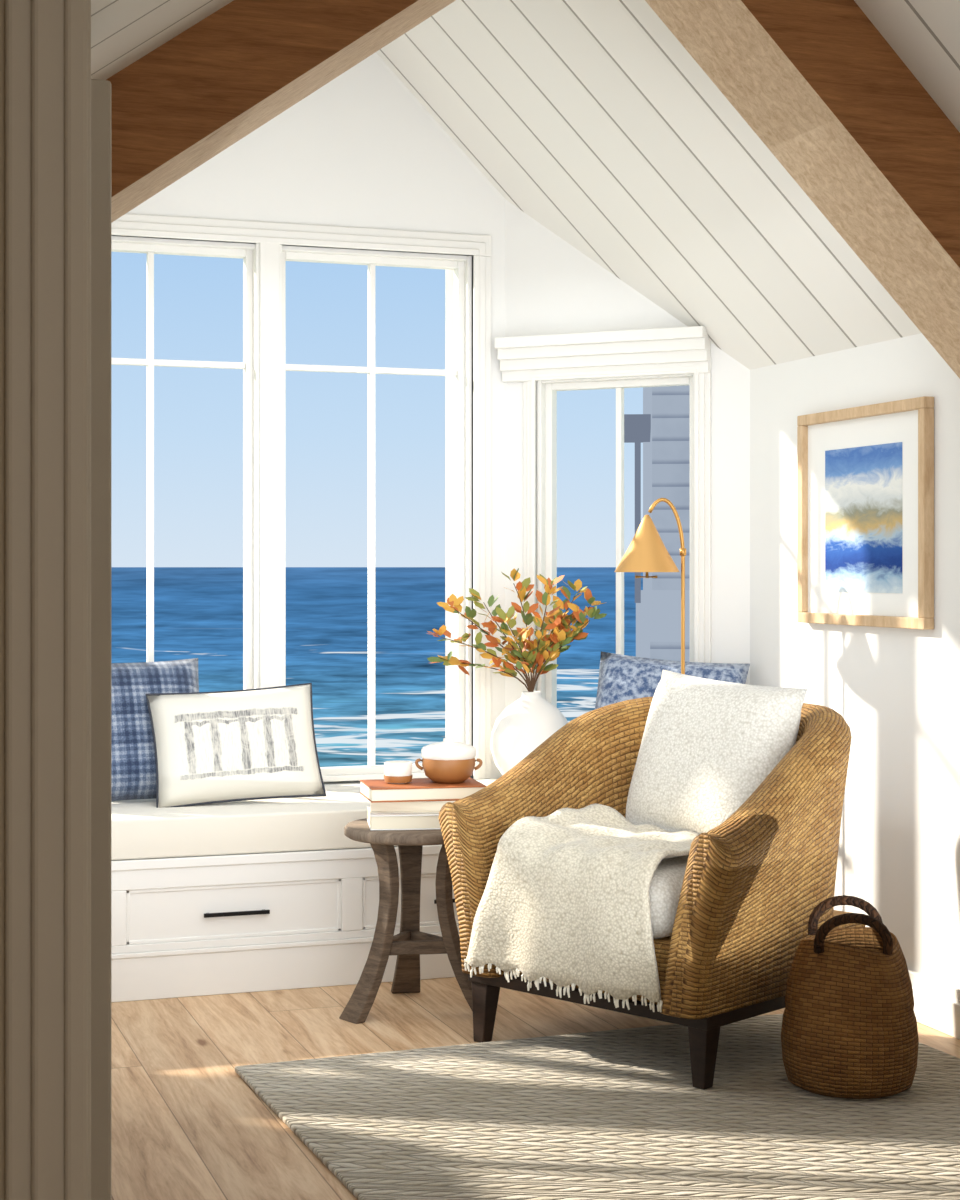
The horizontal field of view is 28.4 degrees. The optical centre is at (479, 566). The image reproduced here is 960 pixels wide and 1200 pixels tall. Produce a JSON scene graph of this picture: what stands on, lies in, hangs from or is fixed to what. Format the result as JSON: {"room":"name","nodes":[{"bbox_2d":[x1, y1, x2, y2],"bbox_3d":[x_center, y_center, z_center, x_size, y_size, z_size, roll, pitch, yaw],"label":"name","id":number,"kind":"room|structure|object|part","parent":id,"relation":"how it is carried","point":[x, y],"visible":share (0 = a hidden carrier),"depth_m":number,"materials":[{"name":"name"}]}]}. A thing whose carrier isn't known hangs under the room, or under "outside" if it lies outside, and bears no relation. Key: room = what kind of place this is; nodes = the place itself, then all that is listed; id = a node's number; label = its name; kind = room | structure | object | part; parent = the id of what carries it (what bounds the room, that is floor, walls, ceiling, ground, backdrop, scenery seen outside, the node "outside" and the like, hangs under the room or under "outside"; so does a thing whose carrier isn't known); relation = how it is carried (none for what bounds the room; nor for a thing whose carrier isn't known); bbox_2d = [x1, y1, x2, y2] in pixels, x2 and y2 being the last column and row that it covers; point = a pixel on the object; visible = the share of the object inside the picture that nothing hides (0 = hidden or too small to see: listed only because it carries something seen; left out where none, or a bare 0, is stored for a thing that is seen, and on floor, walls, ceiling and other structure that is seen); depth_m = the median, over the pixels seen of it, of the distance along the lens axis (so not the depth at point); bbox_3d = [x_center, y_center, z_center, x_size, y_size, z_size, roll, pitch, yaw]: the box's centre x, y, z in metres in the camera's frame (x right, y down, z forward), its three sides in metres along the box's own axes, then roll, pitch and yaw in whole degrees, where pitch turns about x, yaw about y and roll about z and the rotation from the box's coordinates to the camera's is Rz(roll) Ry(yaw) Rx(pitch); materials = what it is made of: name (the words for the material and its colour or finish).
{"room":"sitting room","nodes":[
{"label":"sitting room","id":0,"kind":"room"},
{"bbox_2d":[0,0,4,1199],"bbox_3d":[-1.320,0.272,1.735,1.734,2.157,0.140,0,0,-19],"label":"wall","id":1,"kind":"structure","parent":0,"point":[2,2],"depth_m":1.95,"materials":[{"name":"brown wood"}]},
{"bbox_2d":[5,0,110,1199],"bbox_3d":[-0.546,0.255,2.504,0.250,2.190,1.150,0,0,-19],"label":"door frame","id":2,"kind":"structure","parent":1,"relation":"attached to","point":[58,117],"depth_m":1.94,"materials":[{"name":"beige paint"}]},
{"bbox_2d":[91,0,233,79],"bbox_3d":[0.014,-0.877,2.702,4.885,2.844,8.800,0,0,-19],"label":"ceiling","id":3,"kind":"structure","parent":0,"point":[123,32],"depth_m":3.26,"materials":[{"name":"white wood"}]},
{"bbox_2d":[106,0,455,222],"bbox_3d":[-1.028,-0.632,3.737,3.289,2.592,0.600,0,0,-19],"label":"beam","id":4,"kind":"structure","parent":3,"relation":"attached to","point":[186,101],"depth_m":3.62,"materials":[{"name":"brown wood"}]},
{"bbox_2d":[645,0,959,378],"bbox_3d":[0.999,-1.092,4.891,1.296,1.673,0.360,0,0,-19],"label":"beam","id":5,"kind":"structure","parent":3,"relation":"attached to","point":[817,82],"depth_m":4.75,"materials":[{"name":"brown wood"}]},
{"bbox_2d":[111,214,495,785],"bbox_3d":[-1.476,-0.173,6.625,3.212,2.125,0.190,0,0,-19],"label":"window","id":6,"kind":"structure","parent":0,"point":[264,248],"depth_m":6.88,"materials":[{"name":"white wood"}]},
{"bbox_2d":[126,52,504,778],"bbox_3d":[-1.799,-0.334,6.541,3.956,3.368,0.140,0,0,-19],"label":"gable","id":7,"kind":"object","parent":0,"point":[360,150],"depth_m":6.95,"materials":[{"name":"white paint"}]},
{"bbox_2d":[111,977,959,1199],"bbox_3d":[0.014,1.410,2.702,4.885,0.120,8.800,0,0,-19],"label":"floor","id":8,"kind":"structure","parent":0,"point":[185,1125],"depth_m":5.27,"materials":[{"name":"brown wood"}]},
{"bbox_2d":[339,738,485,1023],"bbox_3d":[-0.211,0.936,5.817,0.488,0.828,0.469,0,0,-19],"label":"side table","id":9,"kind":"object","parent":8,"relation":"on","point":[403,811],"visible":0.88,"depth_m":5.72,"materials":[{"name":"brown wood"}]},
{"bbox_2d":[360,777,485,830],"bbox_3d":[-0.163,0.721,5.802,0.406,0.126,0.342,0,0,-19],"label":"books","id":10,"kind":"object","parent":9,"relation":"on","point":[397,803],"depth_m":5.69,"materials":[{"name":"paper"}]},
{"bbox_2d":[111,651,749,1001],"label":"window seat","id":11,"kind":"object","parent":8,"relation":"on","point":[235,869],"depth_m":6.12,"materials":[{"name":"white wood"}]},
{"bbox_2d":[111,779,496,859],"bbox_3d":[-1.203,0.848,6.236,4.325,0.125,0.700,0,0,-19],"label":"seat cushion","id":12,"kind":"object","parent":11,"relation":"on","point":[143,827],"depth_m":6.07,"materials":[{"name":"beige fabric"}]},
{"bbox_2d":[427,568,606,774],"bbox_3d":[0.119,0.393,6.843,0.638,0.781,0.358,0,0,-19],"label":"vase","id":13,"kind":"object","parent":11,"relation":"on","point":[525,724],"visible":0.94,"depth_m":6.80,"materials":[{"name":"white ceramic"}]},
{"bbox_2d":[234,1014,959,1199],"bbox_3d":[0.730,1.341,4.059,1.860,0.016,2.900,0,0,-21],"label":"jute rug","id":14,"kind":"object","parent":8,"relation":"on","point":[619,1114],"visible":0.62,"depth_m":4.54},
{"bbox_2d":[438,670,864,1088],"bbox_3d":[0.535,0.830,5.393,1.036,1.040,0.912,0,0,44],"label":"armchair","id":15,"kind":"object","parent":14,"relation":"on","point":[669,856],"visible":0.97,"depth_m":5.17,"materials":[{"name":"brown wicker"}]},
{"bbox_2d":[466,803,698,1001],"bbox_3d":[0.368,0.912,5.264,0.674,0.437,0.493,0,0,44],"label":"throw blanket","id":16,"kind":"object","parent":15,"relation":"on","point":[582,899],"depth_m":5.14,"materials":[{"name":"beige fabric"}]},
{"bbox_2d":[650,855,688,938],"bbox_3d":[0.501,0.880,5.357,0.562,0.195,0.690,0,0,44],"label":"seat cushion","id":17,"kind":"object","parent":15,"relation":"on","point":[667,873],"depth_m":4.96,"materials":[{"name":"white fabric"}]},
{"bbox_2d":[626,670,806,833],"bbox_3d":[0.668,0.563,5.481,0.618,0.506,0.286,0,0,44],"label":"pillow","id":18,"kind":"object","parent":15,"relation":"on","point":[703,746],"depth_m":5.40,"materials":[{"name":"white fabric"}]},
{"bbox_2d":[781,895,918,1098],"bbox_3d":[0.951,1.100,4.893,0.352,0.465,0.352,0,0,-19],"label":"basket","id":19,"kind":"object","parent":14,"relation":"on","point":[849,1030],"visible":1,"depth_m":4.76,"materials":[{"name":"wicker"}]},
{"bbox_2d":[615,498,685,673],"bbox_3d":[0.623,0.559,6.337,0.349,1.581,0.248,0,0,-19],"label":"floor lamp","id":20,"kind":"object","parent":8,"relation":"on","point":[647,552],"visible":0.63,"depth_m":6.29,"materials":[{"name":"gold metal"}]},
{"bbox_3d":[0.556,-0.079,6.330,0.218,0.191,0.218,0,0,-19],"label":"lamp shade","id":21,"kind":"part","parent":20,"relation":"part of","materials":[{"name":"gold metal"}]},
{"bbox_2d":[445,199,749,737],"bbox_3d":[0.576,-0.164,6.965,1.169,3.028,1.154,0,0,-19],"label":"wall","id":22,"kind":"structure","parent":0,"point":[552,287],"depth_m":6.99,"materials":[{"name":"white paint"}]},
{"bbox_2d":[495,326,710,706],"bbox_3d":[0.483,0.020,6.948,0.752,1.738,0.688,0,0,-19],"label":"window","id":23,"kind":"structure","parent":0,"point":[546,365],"depth_m":6.95,"materials":[{"name":"white wood"}]},
{"bbox_2d":[376,0,959,369],"bbox_3d":[1.656,-1.372,3.214,1.446,1.854,8.700,0,0,-19],"label":"ceiling","id":24,"kind":"structure","parent":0,"point":[592,119],"depth_m":6.10,"materials":[{"name":"white wood"}]},
{"bbox_2d":[750,333,959,987],"bbox_3d":[0.039,-0.334,2.724,4.947,3.368,8.825,0,0,-19],"label":"wall","id":25,"kind":"structure","parent":0,"point":[896,690],"depth_m":5.88,"materials":[{"name":"white paint"}]},
{"bbox_2d":[797,396,933,629],"bbox_3d":[1.194,-0.159,5.947,0.036,0.685,0.771,0,0,-19],"label":"picture frame","id":26,"kind":"object","parent":25,"relation":"attached to","point":[865,474],"visible":1,"depth_m":5.92,"materials":[{"name":"brown wood"}]},
{"bbox_2d":[908,969,959,1038],"bbox_3d":[2.196,1.280,3.057,0.026,0.140,7.550,0,0,-19],"label":"baseboard","id":27,"kind":"structure","parent":25,"relation":"attached to","point":[936,1002],"depth_m":5.54,"materials":[{"name":"white paint"}]},
{"label":"outside","id":28,"kind":"structure","parent":0,"visible":0},
{"bbox_2d":[624,385,689,661],"bbox_3d":[5.859,0.850,19.276,13.105,23.000,13.066,0,0,-19],"label":"neighbouring house","id":29,"kind":"structure","parent":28,"point":[663,427],"depth_m":14.91,"materials":[{"name":"wood"}]},
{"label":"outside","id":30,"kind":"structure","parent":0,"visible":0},
{"bbox_2d":[111,567,642,766],"bbox_3d":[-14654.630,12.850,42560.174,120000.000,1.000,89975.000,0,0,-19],"label":"ocean","id":31,"kind":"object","parent":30,"point":[198,611],"depth_m":323.68,"materials":[{"name":"liquid"}]}
]}

